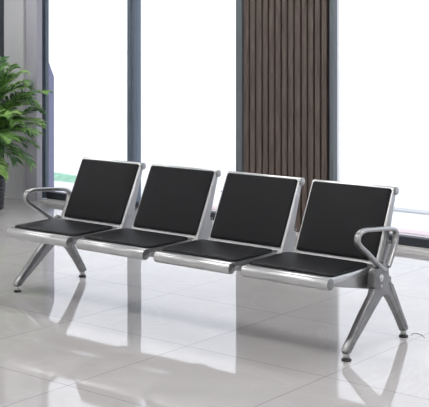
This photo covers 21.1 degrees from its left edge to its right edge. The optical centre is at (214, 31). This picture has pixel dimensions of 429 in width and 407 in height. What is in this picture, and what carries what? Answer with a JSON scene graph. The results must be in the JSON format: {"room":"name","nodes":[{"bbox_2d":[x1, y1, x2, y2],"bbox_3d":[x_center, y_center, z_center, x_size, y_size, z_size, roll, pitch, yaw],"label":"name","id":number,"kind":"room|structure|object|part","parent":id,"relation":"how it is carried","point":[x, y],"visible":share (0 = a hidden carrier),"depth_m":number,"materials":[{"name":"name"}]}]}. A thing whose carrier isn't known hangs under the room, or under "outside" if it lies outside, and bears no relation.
{"room":"waiting area","nodes":[
{"label":"waiting area","id":0,"kind":"room"},
{"bbox_2d":[0,163,8,208],"bbox_3d":[-2.023,1.385,10.316,0.360,0.400,0.360,0,0,39],"label":"pot","id":1,"kind":"object","parent":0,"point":[2,180],"depth_m":10.26,"materials":[{"name":"black"}]},
{"bbox_2d":[25,0,44,201],"bbox_3d":[-2.153,0.045,11.315,1.480,3.320,0.270,0,0,39],"label":"wall","id":2,"kind":"structure","parent":0,"point":[33,8],"depth_m":10.79,"materials":[{"name":"grey paint"}]},
{"bbox_2d":[0,0,3,160],"bbox_3d":[-2.052,-0.015,11.049,0.110,3.200,0.020,0,0,39],"label":"trim","id":3,"kind":"structure","parent":2,"relation":"attached to","point":[1,1],"depth_m":11.02,"materials":[{"name":"grey"}]},
{"bbox_2d":[4,0,24,199],"bbox_3d":[-1.894,-0.015,10.916,0.273,3.200,0.030,0,0,39],"label":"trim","id":4,"kind":"structure","parent":2,"relation":"attached to","point":[14,10],"depth_m":10.88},
{"bbox_2d":[37,199,428,253],"bbox_3d":[2.437,1.638,7.604,10.315,0.134,0.200,0,0,39],"label":"trim","id":5,"kind":"structure","parent":2,"relation":"attached to","point":[52,201],"depth_m":8.38,"materials":[{"name":"grey stone"}]},
{"bbox_2d":[0,198,428,406],"bbox_3d":[-1.117,1.645,4.344,11.800,0.120,9.330,0,0,39],"label":"floor","id":6,"kind":"structure","parent":0,"point":[129,332],"depth_m":5.95,"materials":[{"name":"tile"}]},
{"bbox_2d":[0,56,52,208],"bbox_3d":[-2.022,0.898,10.305,1.090,1.374,1.010,0,0,-19],"label":"potted palm","id":7,"kind":"object","parent":6,"relation":"on","point":[7,111],"visible":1,"depth_m":10.24,"materials":[{"name":"green plant"}]},
{"bbox_2d":[5,157,407,361],"bbox_3d":[-0.142,1.193,6.460,2.412,0.784,0.710,0,0,39],"label":"bench","id":8,"kind":"object","parent":6,"relation":"on","point":[343,241],"visible":1,"depth_m":6.32,"materials":[{"name":"leather"}]},
{"bbox_3d":[-1.045,1.089,7.213,0.034,0.244,0.397,0,0,39],"label":"armrest","id":9,"kind":"part","parent":8,"relation":"part of","materials":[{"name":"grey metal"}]},
{"bbox_3d":[-0.906,1.203,6.916,0.520,0.065,0.468,0,0,39],"label":"seat","id":10,"kind":"part","parent":8,"relation":"part of","materials":[{"name":"silver metal"}]},
{"bbox_2d":[15,218,112,235],"bbox_3d":[-0.905,1.169,6.907,0.508,0.023,0.350,0,0,39],"label":"seat cushion","id":11,"kind":"object","parent":8,"relation":"on","point":[53,226],"depth_m":6.84,"materials":[{"name":"black leather"}]},
{"bbox_2d":[64,159,138,224],"bbox_3d":[-0.701,0.984,7.130,0.484,0.351,0.177,0,0,39],"label":"cushion","id":12,"kind":"object","parent":8,"relation":"on","point":[104,191],"depth_m":7.09,"materials":[{"name":"black leather"}]},
{"bbox_3d":[-0.698,1.002,7.134,0.502,0.393,0.206,0,0,39],"label":"backrest","id":13,"kind":"part","parent":8,"relation":"part of","materials":[{"name":"black leather"}]},
{"bbox_3d":[-0.502,1.020,6.987,0.016,0.410,0.192,0,0,39],"label":"plate","id":14,"kind":"part","parent":8,"relation":"part of","materials":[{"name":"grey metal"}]},
{"bbox_3d":[-0.442,1.203,6.545,0.506,0.065,0.468,0,0,39],"label":"seat","id":15,"kind":"part","parent":8,"relation":"part of","materials":[{"name":"silver metal"}]},
{"bbox_2d":[84,228,187,247],"bbox_3d":[-0.447,1.169,6.540,0.508,0.023,0.350,0,0,39],"label":"seat cushion","id":16,"kind":"object","parent":8,"relation":"on","point":[128,237],"depth_m":6.47,"materials":[{"name":"black leather"}]},
{"bbox_2d":[133,165,213,234],"bbox_3d":[-0.243,0.984,6.764,0.484,0.351,0.177,0,0,39],"label":"cushion","id":17,"kind":"object","parent":8,"relation":"on","point":[175,200],"depth_m":6.73,"materials":[{"name":"black leather"}]},
{"bbox_3d":[-0.239,1.002,6.768,0.502,0.393,0.206,0,0,39],"label":"backrest","id":18,"kind":"part","parent":8,"relation":"part of","materials":[{"name":"black leather"}]},
{"bbox_3d":[-0.043,1.020,6.621,0.016,0.410,0.192,0,0,39],"label":"plate","id":19,"kind":"part","parent":8,"relation":"part of","materials":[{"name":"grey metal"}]},
{"bbox_3d":[0.017,1.203,6.179,0.506,0.065,0.468,0,0,39],"label":"seat","id":20,"kind":"part","parent":8,"relation":"part of","materials":[{"name":"silver metal"}]},
{"bbox_2d":[162,239,271,261],"bbox_3d":[0.012,1.169,6.174,0.508,0.023,0.350,0,0,39],"label":"seat cushion","id":21,"kind":"object","parent":8,"relation":"on","point":[200,248],"depth_m":6.10,"materials":[{"name":"black leather"}]},
{"bbox_3d":[0.219,1.002,6.402,0.502,0.393,0.206,0,0,39],"label":"backrest","id":22,"kind":"part","parent":8,"relation":"part of","materials":[{"name":"black leather"}]},
{"bbox_2d":[210,173,297,246],"bbox_3d":[0.216,0.984,6.398,0.484,0.351,0.177,0,0,39],"label":"cushion","id":23,"kind":"object","parent":8,"relation":"on","point":[254,209],"depth_m":6.36,"materials":[{"name":"black leather"}]},
{"bbox_3d":[0.415,1.020,6.254,0.016,0.410,0.192,0,0,39],"label":"plate","id":24,"kind":"part","parent":8,"relation":"part of","materials":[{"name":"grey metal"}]},
{"bbox_3d":[0.479,1.203,5.810,0.514,0.065,0.468,0,0,39],"label":"seat","id":25,"kind":"part","parent":8,"relation":"part of","materials":[{"name":"silver metal"}]},
{"bbox_2d":[249,252,366,276],"bbox_3d":[0.471,1.169,5.808,0.508,0.023,0.350,0,0,39],"label":"seat cushion","id":26,"kind":"object","parent":8,"relation":"on","point":[306,264],"depth_m":5.73,"materials":[{"name":"black leather"}]},
{"bbox_2d":[296,181,391,259],"bbox_3d":[0.675,0.984,6.031,0.484,0.351,0.177,0,0,39],"label":"cushion","id":27,"kind":"object","parent":8,"relation":"on","point":[334,212],"depth_m":6.01,"materials":[{"name":"black leather"}]},
{"bbox_3d":[0.678,1.002,6.035,0.502,0.393,0.206,0,0,39],"label":"backrest","id":28,"kind":"part","parent":8,"relation":"part of","materials":[{"name":"black leather"}]},
{"bbox_2d":[343,354,349,358],"bbox_3d":[0.636,1.556,5.552,0.033,0.035,0.033,0,0,39],"label":"socket","id":29,"kind":"object","parent":8,"relation":"attached to","point":[345,356],"depth_m":5.54,"materials":[{"name":"silver metal"}]},
{"bbox_3d":[0.810,1.089,5.760,0.042,0.244,0.397,0,0,39],"label":"armrest","id":30,"kind":"part","parent":8,"relation":"part of","materials":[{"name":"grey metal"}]},
{"bbox_3d":[0.874,1.020,5.888,0.016,0.410,0.192,0,0,39],"label":"plate","id":31,"kind":"part","parent":8,"relation":"part of","materials":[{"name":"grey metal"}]},
{"bbox_2d":[337,0,338,180],"bbox_3d":[0.599,0.145,9.200,0.860,3.120,0.140,0,0,39],"label":"wall pier","id":32,"kind":"object","parent":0,"point":[337,0],"visible":0.11,"depth_m":8.96,"materials":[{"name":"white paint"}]},
{"bbox_2d":[236,0,336,231],"bbox_3d":[0.557,0.085,9.105,0.938,3.000,0.060,0,0,39],"label":"wall panel","id":33,"kind":"object","parent":32,"relation":"attached to","point":[286,50],"visible":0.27,"depth_m":9.10,"materials":[{"name":"brown wood"}]},
{"bbox_3d":[0.214,0.085,9.379,0.060,3.000,0.060,0,0,39],"label":"trim","id":34,"kind":"part","parent":33,"relation":"part of","materials":[{"name":"grey metal"}]},
{"bbox_3d":[0.911,0.085,8.823,0.034,3.000,0.060,0,0,39],"label":"trim","id":35,"kind":"part","parent":33,"relation":"part of","materials":[{"name":"grey metal"}]},
{"bbox_3d":[2.418,-1.515,7.728,10.500,0.200,0.170,0,0,39],"label":"wall","id":36,"kind":"structure","parent":0,"visible":0},
{"bbox_2d":[42,0,66,200],"bbox_3d":[-1.224,0.078,10.599,1.215,2.986,0.130,0,0,39],"label":"window","id":37,"kind":"structure","parent":36,"relation":"in","point":[55,195],"depth_m":10.86,"materials":[{"name":"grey metal"}]},
{"bbox_3d":[-1.171,0.078,10.570,1.095,2.986,0.108,0,0,39],"label":"frame","id":38,"kind":"part","parent":37,"relation":"part of","materials":[{"name":"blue metal"}]},
{"bbox_3d":[-1.164,1.539,10.560,1.028,0.064,0.075,0,0,39],"label":"rail","id":39,"kind":"part","parent":37,"relation":"part of","materials":[{"name":"grey"}]},
{"bbox_2d":[127,0,215,219],"bbox_3d":[-0.251,0.078,9.835,1.260,2.986,0.108,0,0,39],"label":"window","id":40,"kind":"structure","parent":36,"relation":"in","point":[133,6],"depth_m":10.18,"materials":[{"name":"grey metal"}]},
{"bbox_3d":[-0.251,0.078,9.835,1.260,2.986,0.108,0,0,39],"label":"frame","id":41,"kind":"part","parent":40,"relation":"part of","materials":[{"name":"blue metal"}]},
{"bbox_3d":[-0.224,1.539,9.809,1.185,0.064,0.075,0,0,39],"label":"rail","id":42,"kind":"part","parent":40,"relation":"part of","materials":[{"name":"grey"}]},
{"bbox_2d":[339,0,428,247],"bbox_3d":[1.903,0.078,8.123,2.397,2.986,0.095,0,0,39],"label":"window frame","id":43,"kind":"structure","parent":36,"relation":"in","point":[423,242],"depth_m":8.47,"materials":[{"name":"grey metal"}]},
{"bbox_3d":[1.888,1.539,8.122,2.375,0.064,0.075,0,0,39],"label":"rail","id":44,"kind":"part","parent":43,"relation":"part of","materials":[{"name":"grey metal"}]},
{"label":"outside","id":45,"kind":"structure","parent":0,"visible":0},
{"bbox_2d":[45,51,428,237],"bbox_3d":[13.707,1.710,41.649,100.000,0.150,67.070,0,0,39],"label":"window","id":46,"kind":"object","parent":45,"point":[188,98],"visible":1,"depth_m":22.74,"materials":[{"name":"white glass"}]},
{"bbox_2d":[49,64,53,186],"bbox_3d":[-1.864,0.880,11.737,0.505,1.510,0.150,0,0,39],"label":"pillar","id":47,"kind":"structure","parent":46,"relation":"on","point":[51,76],"depth_m":11.61,"materials":[{"name":"blue"}]},
{"bbox_2d":[54,172,76,182],"bbox_3d":[-1.488,1.605,12.652,0.950,0.063,0.350,0,0,39],"label":"grass bank","id":48,"kind":"object","parent":46,"relation":"on","point":[62,177],"visible":0.32,"depth_m":12.67,"materials":[{"name":"green plant"}]},
{"bbox_2d":[212,206,428,236],"bbox_3d":[5.741,1.627,6.040,16.000,0.015,0.140,0,0,39],"label":"strip","id":49,"kind":"object","parent":46,"relation":"on","point":[402,231],"depth_m":9.33,"materials":[{"name":"white"}]},
{"bbox_2d":[220,190,428,214],"bbox_3d":[6.353,1.627,6.806,16.000,0.015,0.140,0,0,39],"label":"strip","id":50,"kind":"object","parent":46,"relation":"on","point":[397,209],"visible":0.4,"depth_m":10.44,"materials":[{"name":"grey"}]}
]}

